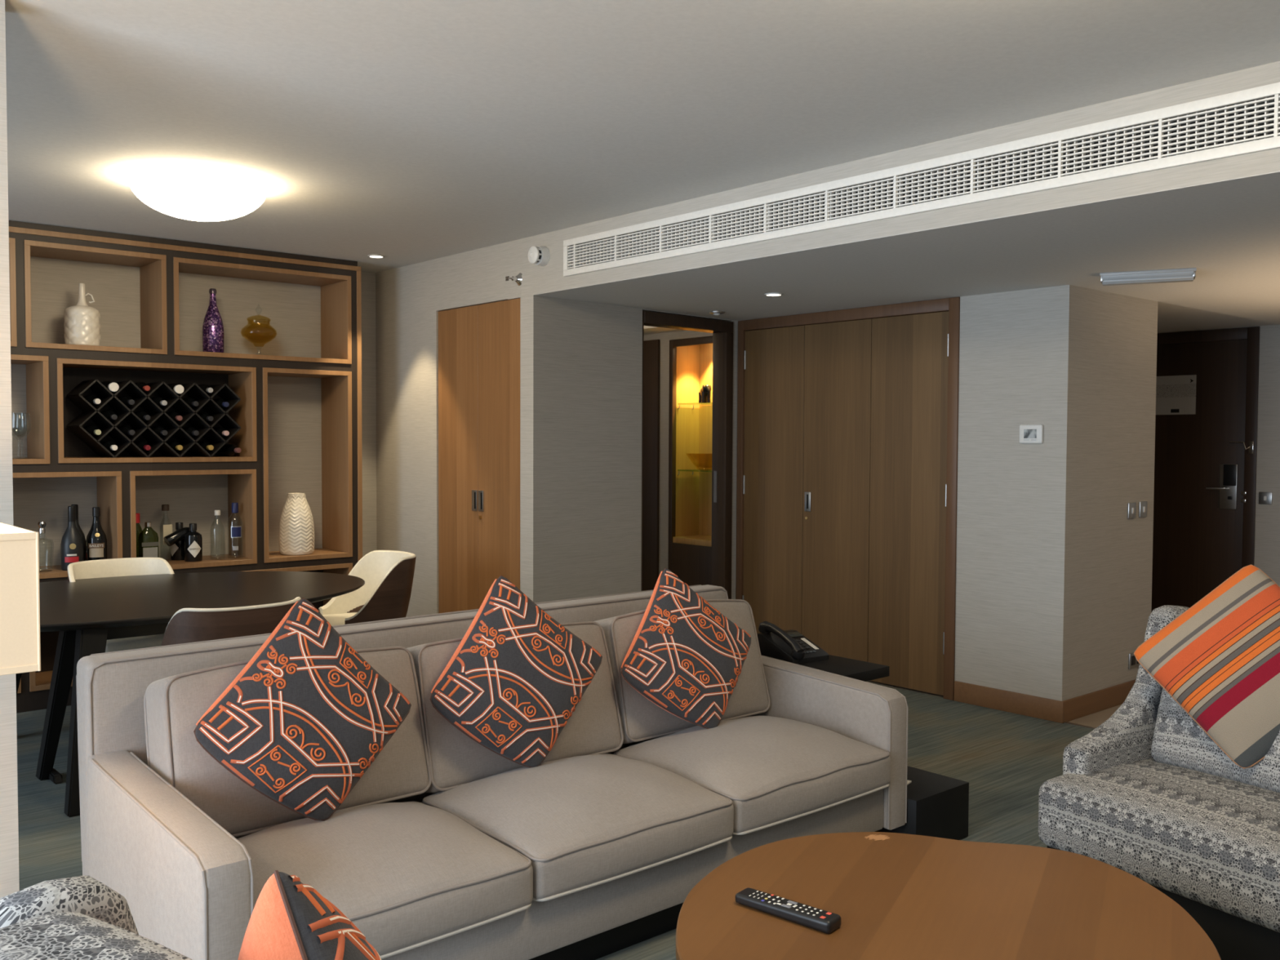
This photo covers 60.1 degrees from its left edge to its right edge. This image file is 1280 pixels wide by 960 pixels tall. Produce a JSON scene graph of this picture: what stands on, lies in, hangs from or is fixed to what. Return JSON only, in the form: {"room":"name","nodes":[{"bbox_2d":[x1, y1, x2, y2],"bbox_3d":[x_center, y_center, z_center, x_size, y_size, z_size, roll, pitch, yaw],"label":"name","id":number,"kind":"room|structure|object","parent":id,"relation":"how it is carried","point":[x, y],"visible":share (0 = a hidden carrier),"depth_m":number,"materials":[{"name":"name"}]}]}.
{"room":"hotel room","nodes":[
{"label":"hotel room","id":0,"kind":"room"},
{"bbox_2d":[0,0,19,897],"bbox_3d":[-2.780,0.080,1.950,2.945,2.575,0.140,-2,3,-41],"label":"wall","id":1,"kind":"structure","parent":0,"point":[9,832],"depth_m":2.85,"materials":[{"name":"paint"}]},
{"bbox_2d":[10,256,377,566],"bbox_3d":[-4.094,-0.109,5.631,5.984,2.675,0.100,-2,3,-41],"label":"wall","id":2,"kind":"structure","parent":0,"point":[291,311],"depth_m":6.83,"materials":[{"name":"paint"}]},
{"bbox_2d":[16,680,1121,959],"bbox_3d":[0.416,1.342,4.452,11.200,0.100,9.100,-2,3,-41],"label":"floor","id":3,"kind":"structure","parent":0,"point":[1005,758],"depth_m":4.87,"materials":[{"name":"carpet"}]},
{"bbox_2d":[0,522,40,675],"bbox_3d":[-1.442,0.733,2.222,0.367,1.262,0.329,-2,3,-41],"label":"floor lamp","id":4,"kind":"object","parent":3,"relation":"on","point":[20,597],"visible":1,"depth_m":2.18,"materials":[{"name":"fabric"}]},
{"bbox_2d":[0,875,192,959],"bbox_3d":[-0.290,0.951,1.349,0.850,0.899,0.800,2,3,39],"label":"armchair","id":5,"kind":"object","parent":3,"relation":"on","point":[79,917],"visible":1,"depth_m":1.27,"materials":[{"name":"fabric"}]},
{"bbox_2d":[237,870,381,959],"bbox_3d":[-0.339,0.720,1.288,0.265,0.562,0.586,-1,2,-30],"label":"cushion","id":6,"kind":"object","parent":5,"relation":"on","point":[290,919],"visible":1,"depth_m":1.23,"materials":[{"name":"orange fabric"}]},
{"bbox_2d":[66,557,174,724],"bbox_3d":[-2.574,0.829,5.581,0.515,0.818,0.581,-2,3,-45],"label":"dining chair","id":7,"kind":"object","parent":3,"relation":"on","point":[126,566],"visible":0.27,"depth_m":5.71,"materials":[{"name":"beige leather"}]},
{"bbox_2d":[8,220,362,713],"bbox_3d":[-3.367,-0.066,5.938,3.883,2.573,0.391,-2,3,-41],"label":"bookcase","id":8,"kind":"object","parent":3,"relation":"on","point":[53,371],"visible":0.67,"depth_m":6.43,"materials":[{"name":"brown wood"}]},
{"bbox_2d":[37,521,53,555],"bbox_3d":[-3.231,0.358,5.978,0.112,0.270,0.112,-2,3,-41],"label":"decanter","id":9,"kind":"object","parent":8,"relation":"on","point":[42,525],"visible":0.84,"depth_m":5.96,"materials":[{"name":"clear glass"}]},
{"bbox_2d":[60,506,83,570],"bbox_3d":[-3.110,0.316,6.055,0.112,0.349,0.112,-1,2,-20],"label":"bottle","id":10,"kind":"object","parent":8,"relation":"in","point":[72,544],"visible":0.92,"depth_m":6.02,"materials":[{"name":"black glass"}]},
{"bbox_2d":[71,504,86,560],"bbox_3d":[-3.163,0.311,6.194,0.112,0.349,0.112,-1,2,-20],"label":"bottle","id":11,"kind":"object","parent":8,"relation":"in","point":[77,526],"visible":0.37,"depth_m":6.18,"materials":[{"name":"black glass"}]},
{"bbox_2d":[63,283,101,346],"bbox_3d":[-3.081,-0.909,6.111,0.182,0.350,0.182,0,2,-1],"label":"ceramic jug","id":12,"kind":"object","parent":8,"relation":"in","point":[82,324],"visible":0.96,"depth_m":6.04,"materials":[{"name":"beige ceramic"}]},
{"bbox_2d":[85,506,106,560],"bbox_3d":[-3.021,0.319,6.152,0.106,0.337,0.115,-2,3,-41],"label":"bottle","id":13,"kind":"object","parent":8,"relation":"in","point":[96,540],"visible":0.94,"depth_m":6.12,"materials":[{"name":"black glass"}]},
{"bbox_2d":[135,512,142,557],"bbox_3d":[-2.927,0.335,6.426,0.076,0.287,0.076,-2,3,-41],"label":"bottle","id":14,"kind":"object","parent":8,"relation":"in","point":[139,529],"visible":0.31,"depth_m":6.40,"materials":[{"name":"green glass"}]},
{"bbox_2d":[137,521,158,557],"bbox_3d":[-2.816,0.361,6.337,0.112,0.243,0.071,-2,3,-41],"label":"bottle","id":15,"kind":"object","parent":8,"relation":"in","point":[148,539],"visible":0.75,"depth_m":6.31,"materials":[{"name":"green glass"}]},
{"bbox_2d":[66,379,240,457],"bbox_3d":[-2.811,-0.350,6.430,0.891,0.433,0.265,-2,3,-41],"label":"wine rack","id":16,"kind":"object","parent":8,"relation":"in","point":[220,415],"visible":0.89,"depth_m":6.38,"materials":[{"name":"black wood"}]},
{"bbox_2d":[81,425,101,438],"bbox_3d":[-3.076,-0.267,6.203,0.076,0.076,0.275,-2,3,-41],"label":"wine bottle","id":17,"kind":"object","parent":16,"relation":"in","point":[94,431],"visible":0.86,"depth_m":6.14,"materials":[{"name":"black glass"}]},
{"bbox_2d":[82,395,100,408],"bbox_3d":[-3.075,-0.438,6.197,0.076,0.076,0.275,-2,3,-41],"label":"wine bottle","id":18,"kind":"object","parent":16,"relation":"in","point":[95,401],"visible":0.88,"depth_m":6.13,"materials":[{"name":"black glass"}]},
{"bbox_2d":[98,440,117,453],"bbox_3d":[-3.013,-0.184,6.262,0.076,0.076,0.275,-2,3,-41],"label":"wine bottle","id":19,"kind":"object","parent":16,"relation":"in","point":[110,446],"visible":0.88,"depth_m":6.20,"materials":[{"name":"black glass"}]},
{"bbox_2d":[99,410,117,422],"bbox_3d":[-3.012,-0.354,6.256,0.076,0.076,0.275,-2,3,-41],"label":"wine bottle","id":20,"kind":"object","parent":16,"relation":"in","point":[110,415],"visible":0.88,"depth_m":6.19,"materials":[{"name":"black glass"}]},
{"bbox_2d":[100,381,119,392],"bbox_3d":[-3.011,-0.520,6.250,0.076,0.076,0.275,-2,3,-41],"label":"wine bottle","id":21,"kind":"object","parent":16,"relation":"in","point":[113,387],"visible":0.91,"depth_m":6.15,"materials":[{"name":"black glass"}]},
{"bbox_2d":[115,426,134,438],"bbox_3d":[-2.942,-0.271,6.319,0.076,0.076,0.275,-2,3,-41],"label":"wine bottle","id":22,"kind":"object","parent":16,"relation":"in","point":[127,431],"visible":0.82,"depth_m":6.25,"materials":[{"name":"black glass"}]},
{"bbox_2d":[116,395,134,408],"bbox_3d":[-2.942,-0.441,6.313,0.076,0.076,0.275,-2,3,-41],"label":"wine bottle","id":23,"kind":"object","parent":16,"relation":"in","point":[127,401],"visible":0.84,"depth_m":6.25,"materials":[{"name":"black glass"}]},
{"bbox_2d":[132,411,150,423],"bbox_3d":[-2.878,-0.358,6.371,0.076,0.076,0.275,-2,3,-41],"label":"wine bottle","id":24,"kind":"object","parent":16,"relation":"in","point":[144,416],"visible":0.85,"depth_m":6.31,"materials":[{"name":"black glass"}]},
{"bbox_2d":[133,440,151,453],"bbox_3d":[-2.879,-0.187,6.378,0.076,0.076,0.275,-2,3,-41],"label":"wine bottle","id":25,"kind":"object","parent":16,"relation":"in","point":[144,446],"visible":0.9,"depth_m":6.31,"materials":[{"name":"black glass"}]},
{"bbox_2d":[133,382,150,393],"bbox_3d":[-2.877,-0.524,6.365,0.076,0.076,0.275,-2,3,-41],"label":"wine bottle","id":26,"kind":"object","parent":16,"relation":"in","point":[144,387],"visible":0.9,"depth_m":6.29,"materials":[{"name":"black glass"}]},
{"bbox_2d":[149,426,167,438],"bbox_3d":[-2.808,-0.274,6.435,0.076,0.076,0.275,-2,3,-41],"label":"wine bottle","id":27,"kind":"object","parent":16,"relation":"in","point":[160,431],"visible":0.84,"depth_m":6.37,"materials":[{"name":"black glass"}]},
{"bbox_2d":[150,396,167,408],"bbox_3d":[-2.808,-0.445,6.429,0.076,0.076,0.275,-2,3,-41],"label":"wine bottle","id":28,"kind":"object","parent":16,"relation":"in","point":[161,402],"visible":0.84,"depth_m":6.36,"materials":[{"name":"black glass"}]},
{"bbox_2d":[165,440,182,453],"bbox_3d":[-2.745,-0.191,6.493,0.076,0.076,0.275,-2,3,-41],"label":"wine bottle","id":29,"kind":"object","parent":16,"relation":"in","point":[175,446],"visible":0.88,"depth_m":6.43,"materials":[{"name":"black glass"}]},
{"bbox_2d":[165,412,182,423],"bbox_3d":[-2.744,-0.361,6.487,0.076,0.076,0.275,-2,3,-41],"label":"wine bottle","id":30,"kind":"object","parent":16,"relation":"in","point":[175,416],"visible":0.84,"depth_m":6.42,"materials":[{"name":"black glass"}]},
{"bbox_2d":[166,383,184,394],"bbox_3d":[-2.744,-0.527,6.481,0.076,0.076,0.275,-2,3,-41],"label":"wine bottle","id":31,"kind":"object","parent":16,"relation":"in","point":[177,388],"visible":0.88,"depth_m":6.38,"materials":[{"name":"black glass"}]},
{"bbox_2d":[181,426,199,438],"bbox_3d":[-2.675,-0.278,6.551,0.076,0.076,0.275,-2,3,-41],"label":"wine bottle","id":32,"kind":"object","parent":16,"relation":"in","point":[191,431],"visible":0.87,"depth_m":6.48,"materials":[{"name":"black glass"}]},
{"bbox_2d":[182,397,198,409],"bbox_3d":[-2.674,-0.448,6.545,0.076,0.076,0.275,-2,3,-41],"label":"wine bottle","id":33,"kind":"object","parent":16,"relation":"in","point":[193,403],"visible":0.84,"depth_m":6.48,"materials":[{"name":"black glass"}]},
{"bbox_2d":[196,440,213,453],"bbox_3d":[-2.611,-0.194,6.609,0.076,0.076,0.275,-2,3,-41],"label":"wine bottle","id":34,"kind":"object","parent":16,"relation":"in","point":[206,446],"visible":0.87,"depth_m":6.54,"materials":[{"name":"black glass"}]},
{"bbox_2d":[197,412,213,423],"bbox_3d":[-2.610,-0.365,6.603,0.076,0.076,0.275,-2,3,-41],"label":"wine bottle","id":35,"kind":"object","parent":16,"relation":"in","point":[206,417],"visible":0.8,"depth_m":6.54,"materials":[{"name":"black glass"}]},
{"bbox_2d":[198,384,213,395],"bbox_3d":[-2.610,-0.531,6.597,0.076,0.076,0.275,-2,3,-41],"label":"wine bottle","id":36,"kind":"object","parent":16,"relation":"in","point":[205,388],"visible":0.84,"depth_m":6.53,"materials":[{"name":"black glass"}]},
{"bbox_2d":[212,426,229,438],"bbox_3d":[-2.541,-0.282,6.667,0.076,0.076,0.275,-2,3,-41],"label":"wine bottle","id":37,"kind":"object","parent":16,"relation":"in","point":[221,431],"visible":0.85,"depth_m":6.60,"materials":[{"name":"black glass"}]},
{"bbox_2d":[213,398,229,409],"bbox_3d":[-2.540,-0.452,6.660,0.076,0.076,0.275,-2,3,-41],"label":"wine bottle","id":38,"kind":"object","parent":16,"relation":"in","point":[222,403],"visible":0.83,"depth_m":6.59,"materials":[{"name":"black glass"}]},
{"bbox_2d":[160,504,172,559],"bbox_3d":[-2.792,0.310,6.514,0.072,0.332,0.074,-2,3,-41],"label":"bottle","id":39,"kind":"object","parent":8,"relation":"in","point":[167,529],"visible":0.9,"depth_m":6.49,"materials":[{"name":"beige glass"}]},
{"bbox_2d":[164,526,190,546],"bbox_3d":[-2.700,0.325,6.499,0.064,0.122,0.187,2,3,44],"label":"bottle","id":40,"kind":"object","parent":8,"relation":"on","point":[170,540],"visible":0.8,"depth_m":6.46,"materials":[{"name":"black glass"}]},
{"bbox_2d":[170,522,184,560],"bbox_3d":[-2.736,0.363,6.572,0.100,0.222,0.101,1,2,13],"label":"bottle","id":41,"kind":"object","parent":8,"relation":"in","point":[177,549],"visible":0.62,"depth_m":6.53,"materials":[{"name":"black glass"}]},
{"bbox_2d":[183,523,202,561],"bbox_3d":[-2.626,0.366,6.502,0.100,0.222,0.103,-1,2,-31],"label":"bottle","id":42,"kind":"object","parent":8,"relation":"in","point":[193,540],"visible":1,"depth_m":6.46,"materials":[{"name":"black glass"}]},
{"bbox_2d":[202,288,224,352],"bbox_3d":[-2.539,-0.942,6.579,0.122,0.388,0.122,-2,3,-41],"label":"bottle","id":43,"kind":"object","parent":8,"relation":"in","point":[213,333],"visible":0.83,"depth_m":6.54,"materials":[{"name":"purple glass"}]},
{"bbox_2d":[217,444,240,456],"bbox_3d":[-2.488,-0.181,6.717,0.076,0.076,0.275,-2,3,-41],"label":"wine bottle","id":44,"kind":"object","parent":8,"relation":"in","point":[227,450],"visible":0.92,"depth_m":6.67,"materials":[{"name":"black glass"}]},
{"bbox_2d":[227,502,243,554],"bbox_3d":[-2.445,0.304,6.683,0.088,0.334,0.089,-2,3,-41],"label":"bottle","id":45,"kind":"object","parent":8,"relation":"on","point":[236,531],"visible":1,"depth_m":6.65,"materials":[{"name":"clear glass"}]},
{"bbox_2d":[278,493,314,555],"bbox_3d":[-2.153,0.273,6.936,0.216,0.381,0.216,0,2,-6],"label":"vase","id":46,"kind":"object","parent":8,"relation":"in","point":[296,525],"visible":1,"depth_m":6.86,"materials":[{"name":"white ceramic"}]},
{"bbox_2d":[15,571,364,817],"bbox_3d":[-2.308,0.889,5.032,2.180,0.740,1.470,-2,3,-41],"label":"dining table","id":47,"kind":"object","parent":3,"relation":"on","point":[86,613],"visible":0.59,"depth_m":4.73,"materials":[{"name":"brown wood"}]},
{"bbox_2d":[161,596,301,645],"bbox_3d":[-1.646,0.875,4.413,0.515,0.818,0.581,-2,3,-43],"label":"dining chair","id":48,"kind":"object","parent":3,"relation":"on","point":[187,625],"visible":0.1,"depth_m":4.14,"materials":[{"name":"beige leather"}]},
{"bbox_2d":[318,550,416,626],"bbox_3d":[-1.522,0.818,6.018,0.581,0.818,0.515,-1,2,-33],"label":"dining chair","id":49,"kind":"object","parent":3,"relation":"on","point":[388,575],"visible":0.48,"depth_m":5.97,"materials":[{"name":"beige leather"}]},
{"bbox_2d":[75,584,908,959],"bbox_3d":[-0.297,0.894,3.424,2.415,0.864,1.028,-2,3,-41],"label":"sofa","id":50,"kind":"object","parent":3,"relation":"on","point":[447,846],"visible":0.84,"depth_m":3.02,"materials":[{"name":"fabric"}]},
{"bbox_2d":[145,648,428,834],"bbox_3d":[-0.966,0.718,3.083,0.733,0.466,0.301,-2,3,-41],"label":"cushion","id":51,"kind":"object","parent":50,"relation":"on","point":[175,704],"depth_m":2.88,"materials":[{"name":"fabric"}]},
{"bbox_2d":[193,597,411,820],"bbox_3d":[-0.866,0.593,2.879,0.578,0.558,0.203,-2,3,-41],"label":"cushion","id":52,"kind":"object","parent":50,"relation":"on","point":[302,722],"visible":1,"depth_m":2.82,"materials":[{"name":"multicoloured fabric"}]},
{"bbox_2d":[236,801,533,955],"bbox_3d":[-0.723,0.975,2.783,0.711,0.211,0.612,-2,3,-41],"label":"seat cushion","id":53,"kind":"object","parent":50,"relation":"on","point":[408,875],"depth_m":2.68,"materials":[{"name":"fabric"}]},
{"bbox_2d":[406,623,621,793],"bbox_3d":[-0.413,0.713,3.559,0.738,0.463,0.302,-2,3,-41],"label":"cushion","id":54,"kind":"object","parent":50,"relation":"on","point":[453,761],"depth_m":3.35,"materials":[{"name":"fabric"}]},
{"bbox_2d":[430,575,602,767],"bbox_3d":[-0.369,0.574,3.341,0.575,0.570,0.193,-2,3,-41],"label":"cushion","id":55,"kind":"object","parent":50,"relation":"on","point":[517,676],"visible":1,"depth_m":3.27,"materials":[{"name":"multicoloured fabric"}]},
{"bbox_2d":[422,753,733,898],"bbox_3d":[-0.179,0.956,3.253,0.720,0.212,0.612,-2,3,-41],"label":"seat cushion","id":56,"kind":"object","parent":50,"relation":"on","point":[580,821],"depth_m":3.10,"materials":[{"name":"fabric"}]},
{"bbox_2d":[594,601,768,743],"bbox_3d":[0.141,0.681,4.040,0.715,0.469,0.301,-2,3,-41],"label":"cushion","id":57,"kind":"object","parent":50,"relation":"on","point":[639,719],"depth_m":3.82,"materials":[{"name":"fabric"}]},
{"bbox_2d":[621,568,751,728],"bbox_3d":[0.162,0.577,3.810,0.566,0.535,0.234,-2,3,-41],"label":"cushion","id":58,"kind":"object","parent":50,"relation":"on","point":[686,657],"visible":1,"depth_m":3.74,"materials":[{"name":"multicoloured fabric"}]},
{"bbox_2d":[613,715,890,832],"bbox_3d":[0.383,0.940,3.740,0.758,0.209,0.612,-2,3,-41],"label":"seat cushion","id":59,"kind":"object","parent":50,"relation":"on","point":[774,771],"depth_m":3.60,"materials":[{"name":"fabric"}]},
{"bbox_2d":[667,336,712,586],"bbox_3d":[0.616,0.005,8.375,0.310,2.250,0.846,-2,3,-41],"label":"display cabinet","id":60,"kind":"object","parent":3,"relation":"on","point":[691,359],"visible":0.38,"depth_m":8.63,"materials":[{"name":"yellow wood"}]},
{"bbox_2d":[683,469,711,471],"bbox_3d":[0.633,-0.067,8.368,0.240,0.010,0.769,-2,3,-41],"label":"glass shelf","id":61,"kind":"object","parent":60,"relation":"attached to","point":[684,470],"depth_m":8.56,"materials":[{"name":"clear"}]},
{"bbox_2d":[682,402,712,405],"bbox_3d":[0.635,-0.579,8.349,0.240,0.010,0.769,-2,3,-41],"label":"glass shelf","id":62,"kind":"object","parent":60,"relation":"attached to","point":[683,403],"depth_m":8.61,"materials":[{"name":"yellow"}]},
{"bbox_2d":[698,384,711,402],"bbox_3d":[0.504,-0.661,8.489,0.075,0.141,0.177,0,2,-16],"label":"elephant figurine","id":63,"kind":"object","parent":60,"relation":"on","point":[704,393],"visible":1,"depth_m":8.46,"materials":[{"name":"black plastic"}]},
{"bbox_2d":[735,297,959,700],"bbox_3d":[1.377,0.081,6.942,0.462,2.248,1.694,-2,3,-41],"label":"wardrobe","id":64,"kind":"object","parent":3,"relation":"on","point":[847,420],"visible":0.8,"depth_m":6.68,"materials":[{"name":"brown wood"}]},
{"bbox_2d":[796,654,968,839],"bbox_3d":[0.618,1.003,4.478,0.336,0.569,1.425,-2,3,-41],"label":"side table","id":65,"kind":"object","parent":3,"relation":"on","point":[938,805],"visible":0.23,"depth_m":4.00,"materials":[{"name":"black paint"}]},
{"bbox_2d":[757,621,829,663],"bbox_3d":[0.623,0.648,4.471,0.190,0.140,0.260,-1,2,-33],"label":"telephone","id":66,"kind":"object","parent":65,"relation":"on","point":[791,646],"visible":0.98,"depth_m":4.44,"materials":[{"name":"black plastic"}]},
{"bbox_2d":[675,831,1221,959],"bbox_3d":[0.624,1.145,2.312,1.174,0.450,1.079,-2,3,-41],"label":"coffee table","id":67,"kind":"object","parent":3,"relation":"on","point":[895,895],"visible":0.99,"depth_m":2.38,"materials":[{"name":"brown wood"}]},
{"bbox_2d":[735,887,840,933],"bbox_3d":[0.310,0.905,2.333,0.236,0.028,0.053,2,3,40],"label":"remote control","id":68,"kind":"object","parent":67,"relation":"on","point":[818,919],"visible":1,"depth_m":2.31,"materials":[{"name":"black plastic"}]},
{"bbox_2d":[1063,721,1096,729],"bbox_3d":[3.584,1.317,4.111,0.030,0.005,4.239,-2,3,-41],"label":"trim","id":69,"kind":"structure","parent":3,"relation":"on","point":[1065,722],"depth_m":5.65,"materials":[{"name":"metal"}]},
{"bbox_2d":[1038,604,1279,959],"bbox_3d":[1.815,0.887,3.363,0.800,0.899,0.850,-1,2,-32],"label":"armchair","id":70,"kind":"object","parent":3,"relation":"on","point":[1147,794],"visible":0.68,"depth_m":3.27,"materials":[{"name":"fabric"}]},
{"bbox_2d":[1133,564,1279,768],"bbox_3d":[1.883,0.566,3.422,0.296,0.588,0.618,-2,3,-41],"label":"striped cushion","id":71,"kind":"object","parent":70,"relation":"on","point":[1219,660],"visible":1,"depth_m":3.40,"materials":[{"name":"fabric"}]},
{"bbox_2d":[1151,688,1279,793],"bbox_3d":[1.907,0.750,3.414,0.225,0.396,0.624,-1,2,-32],"label":"cushion","id":72,"kind":"object","parent":70,"relation":"on","point":[1178,742],"depth_m":3.48,"materials":[{"name":"fabric"}]},
{"bbox_2d":[520,273,750,602],"bbox_3d":[0.049,0.016,6.900,0.105,2.370,1.950,2,3,44],"label":"wall","id":73,"kind":"structure","parent":0,"point":[582,361],"depth_m":6.42,"materials":[{"name":"paint"}]},
{"bbox_2d":[640,311,733,599],"bbox_3d":[0.274,0.075,7.128,0.122,2.238,0.856,2,3,44],"label":"door frame","id":74,"kind":"structure","parent":73,"relation":"in","point":[722,331],"depth_m":7.36,"materials":[{"name":"brown wood"}]},
{"bbox_2d":[4,0,1279,272],"bbox_3d":[-1.544,-1.278,2.649,5.984,0.100,9.100,-2,3,-41],"label":"ceiling","id":75,"kind":"structure","parent":0,"point":[406,132],"depth_m":3.57,"materials":[{"name":"paint"}]},
{"bbox_2d":[127,165,267,221],"bbox_3d":[-1.933,-1.227,4.855,0.570,0.165,0.570,-2,3,-41],"label":"ceiling light","id":76,"kind":"object","parent":75,"relation":"attached to","point":[186,193],"visible":1,"depth_m":4.68,"materials":[{"name":"white glass"}]},
{"bbox_2d":[368,254,384,257],"bbox_3d":[-1.621,-1.375,6.796,0.100,0.008,0.100,-2,3,-41],"label":"recessed light","id":77,"kind":"object","parent":75,"relation":"in","point":[369,255],"visible":1,"depth_m":6.78,"materials":[{"name":"white plastic"}]},
{"bbox_2d":[644,330,712,575],"bbox_3d":[0.346,-0.057,8.539,0.100,2.400,1.950,-2,3,-41],"label":"wall","id":78,"kind":"structure","parent":0,"point":[664,338],"depth_m":8.64,"materials":[{"name":"paint"}]},
{"bbox_2d":[642,339,659,591],"bbox_3d":[-0.095,0.009,8.953,0.022,2.235,0.730,-2,3,-41],"label":"door","id":79,"kind":"structure","parent":78,"relation":"in","point":[651,348],"depth_m":8.72,"materials":[{"name":"brown wood"}]},
{"bbox_2d":[375,61,1279,617],"bbox_3d":[0.956,-0.047,4.525,0.200,2.675,8.387,-2,3,-41],"label":"wall","id":80,"kind":"structure","parent":0,"point":[549,277],"depth_m":5.95,"materials":[{"name":"paint"}]},
{"bbox_2d":[438,297,519,613],"bbox_3d":[-0.961,0.080,6.625,0.045,2.243,0.912,-2,3,-41],"label":"door","id":81,"kind":"structure","parent":80,"relation":"in","point":[479,345],"depth_m":6.61,"materials":[{"name":"brown wood"}]},
{"bbox_2d":[505,272,522,285],"bbox_3d":[-0.708,-1.128,6.194,0.086,0.072,0.072,-2,3,-41],"label":"sprinkler","id":82,"kind":"object","parent":80,"relation":"attached to","point":[517,278],"visible":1,"depth_m":6.20,"materials":[{"name":"silver metal"}]},
{"bbox_2d":[528,245,550,266],"bbox_3d":[-0.555,-1.220,6.016,0.085,0.106,0.106,-2,3,-41],"label":"smoke detector","id":83,"kind":"object","parent":80,"relation":"attached to","point":[539,255],"visible":1,"depth_m":5.99,"materials":[{"name":"white plastic"}]},
{"bbox_2d":[563,82,1279,276],"bbox_3d":[1.001,-1.119,4.369,0.132,0.190,4.157,-2,3,-41],"label":"air vent","id":84,"kind":"object","parent":80,"relation":"in","point":[1256,128],"visible":0.99,"depth_m":4.05,"materials":[{"name":"metal"}]},
{"bbox_2d":[507,171,1279,334],"bbox_3d":[2.632,-1.093,6.275,5.065,0.155,9.100,-2,3,-41],"label":"ceiling","id":85,"kind":"structure","parent":0,"point":[1228,230],"depth_m":5.04,"materials":[{"name":"paint"}]},
{"bbox_2d":[709,311,724,315],"bbox_3d":[0.479,-1.036,6.894,0.096,0.024,0.096,-2,3,-41],"label":"sensor","id":86,"kind":"object","parent":85,"relation":"attached to","point":[714,313],"visible":1,"depth_m":6.87,"materials":[{"name":"metal"}]},
{"bbox_2d":[764,293,782,296],"bbox_3d":[0.729,-1.011,6.031,0.100,0.008,0.100,-2,3,-41],"label":"recessed light","id":87,"kind":"object","parent":85,"relation":"in","point":[766,294],"visible":1,"depth_m":6.01,"materials":[{"name":"white plastic"}]},
{"bbox_2d":[1099,267,1196,285],"bbox_3d":[2.390,-0.953,5.210,0.410,0.050,0.124,1,2,24],"label":"emergency light","id":88,"kind":"object","parent":85,"relation":"attached to","point":[1176,275],"visible":1,"depth_m":5.17,"materials":[{"name":"metal"}]},
{"bbox_2d":[1099,267,1196,275],"bbox_3d":[2.390,-0.971,5.210,0.410,0.014,0.124,1,2,25],"label":"exit sign","id":89,"kind":"object","parent":88,"relation":"on","point":[1192,271],"depth_m":5.14,"materials":[{"name":"silver metal"}]},
{"bbox_2d":[954,284,1080,701],"bbox_3d":[2.020,0.109,5.957,0.120,2.270,0.638,-2,3,-41],"label":"wall","id":90,"kind":"structure","parent":0,"point":[1020,350],"depth_m":5.88,"materials":[{"name":"paint"}]},
{"bbox_2d":[954,680,1064,723],"bbox_3d":[1.972,1.189,5.945,0.014,0.112,0.646,-2,3,-41],"label":"baseboard","id":91,"kind":"structure","parent":90,"relation":"attached to","point":[1042,708],"depth_m":5.92,"materials":[{"name":"brown wood"}]},
{"bbox_2d":[1019,424,1043,444],"bbox_3d":[2.052,-0.241,5.804,0.022,0.100,0.132,-2,3,-41],"label":"thermostat","id":92,"kind":"object","parent":90,"relation":"attached to","point":[1028,433],"visible":1,"depth_m":5.79,"materials":[{"name":"white plastic"}]},
{"bbox_2d":[1073,287,1158,697],"bbox_3d":[2.562,0.091,6.096,0.882,2.300,0.140,-2,3,-41],"label":"wall","id":93,"kind":"structure","parent":0,"point":[1118,333],"depth_m":6.01,"materials":[{"name":"paint"}]},
{"bbox_2d":[1063,679,1135,722],"bbox_3d":[2.562,1.188,6.038,1.002,0.112,0.014,-2,3,-41],"label":"baseboard","id":94,"kind":"structure","parent":93,"relation":"attached to","point":[1075,708],"depth_m":5.93,"materials":[{"name":"brown wood"}]},
{"bbox_2d":[1127,502,1136,519],"bbox_3d":[2.734,0.170,6.146,0.088,0.088,0.015,-2,3,-41],"label":"light switch","id":95,"kind":"object","parent":93,"relation":"attached to","point":[1131,507],"visible":1,"depth_m":6.14,"materials":[{"name":"metal"}]},
{"bbox_2d":[1128,652,1139,669],"bbox_3d":[2.790,1.013,6.230,0.150,0.088,0.012,-2,3,-41],"label":"wall socket","id":96,"kind":"object","parent":93,"relation":"attached to","point":[1133,663],"visible":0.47,"depth_m":6.20,"materials":[{"name":"metal"}]},
{"bbox_2d":[1138,501,1147,517],"bbox_3d":[2.838,0.165,6.236,0.088,0.088,0.015,-2,3,-41],"label":"light switch","id":97,"kind":"object","parent":93,"relation":"attached to","point":[1142,504],"visible":1,"depth_m":6.22,"materials":[{"name":"metal"}]},
{"bbox_2d":[1162,324,1279,586],"bbox_3d":[5.322,0.028,6.996,0.100,2.385,6.400,-2,3,-41],"label":"wall","id":98,"kind":"structure","parent":0,"point":[1267,530],"depth_m":7.88,"materials":[{"name":"paint"}]},
{"bbox_2d":[1151,326,1260,613],"bbox_3d":[4.107,0.027,8.317,0.127,2.281,0.974,-2,3,-41],"label":"door","id":99,"kind":"structure","parent":98,"relation":"in","point":[1205,461],"depth_m":8.22,"materials":[{"name":"brown wood"}]},
{"bbox_2d":[1155,374,1196,414],"bbox_3d":[4.050,-0.643,8.377,0.008,0.295,0.308,-2,3,-41],"label":"notice","id":100,"kind":"object","parent":99,"relation":"attached to","point":[1175,394],"visible":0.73,"depth_m":8.37,"materials":[{"name":"white plastic"}]},
{"bbox_2d":[1258,492,1272,504],"bbox_3d":[4.466,0.130,7.900,0.015,0.088,0.088,-2,3,-41],"label":"light switch","id":101,"kind":"object","parent":98,"relation":"attached to","point":[1264,498],"visible":1,"depth_m":7.90,"materials":[{"name":"metal"}]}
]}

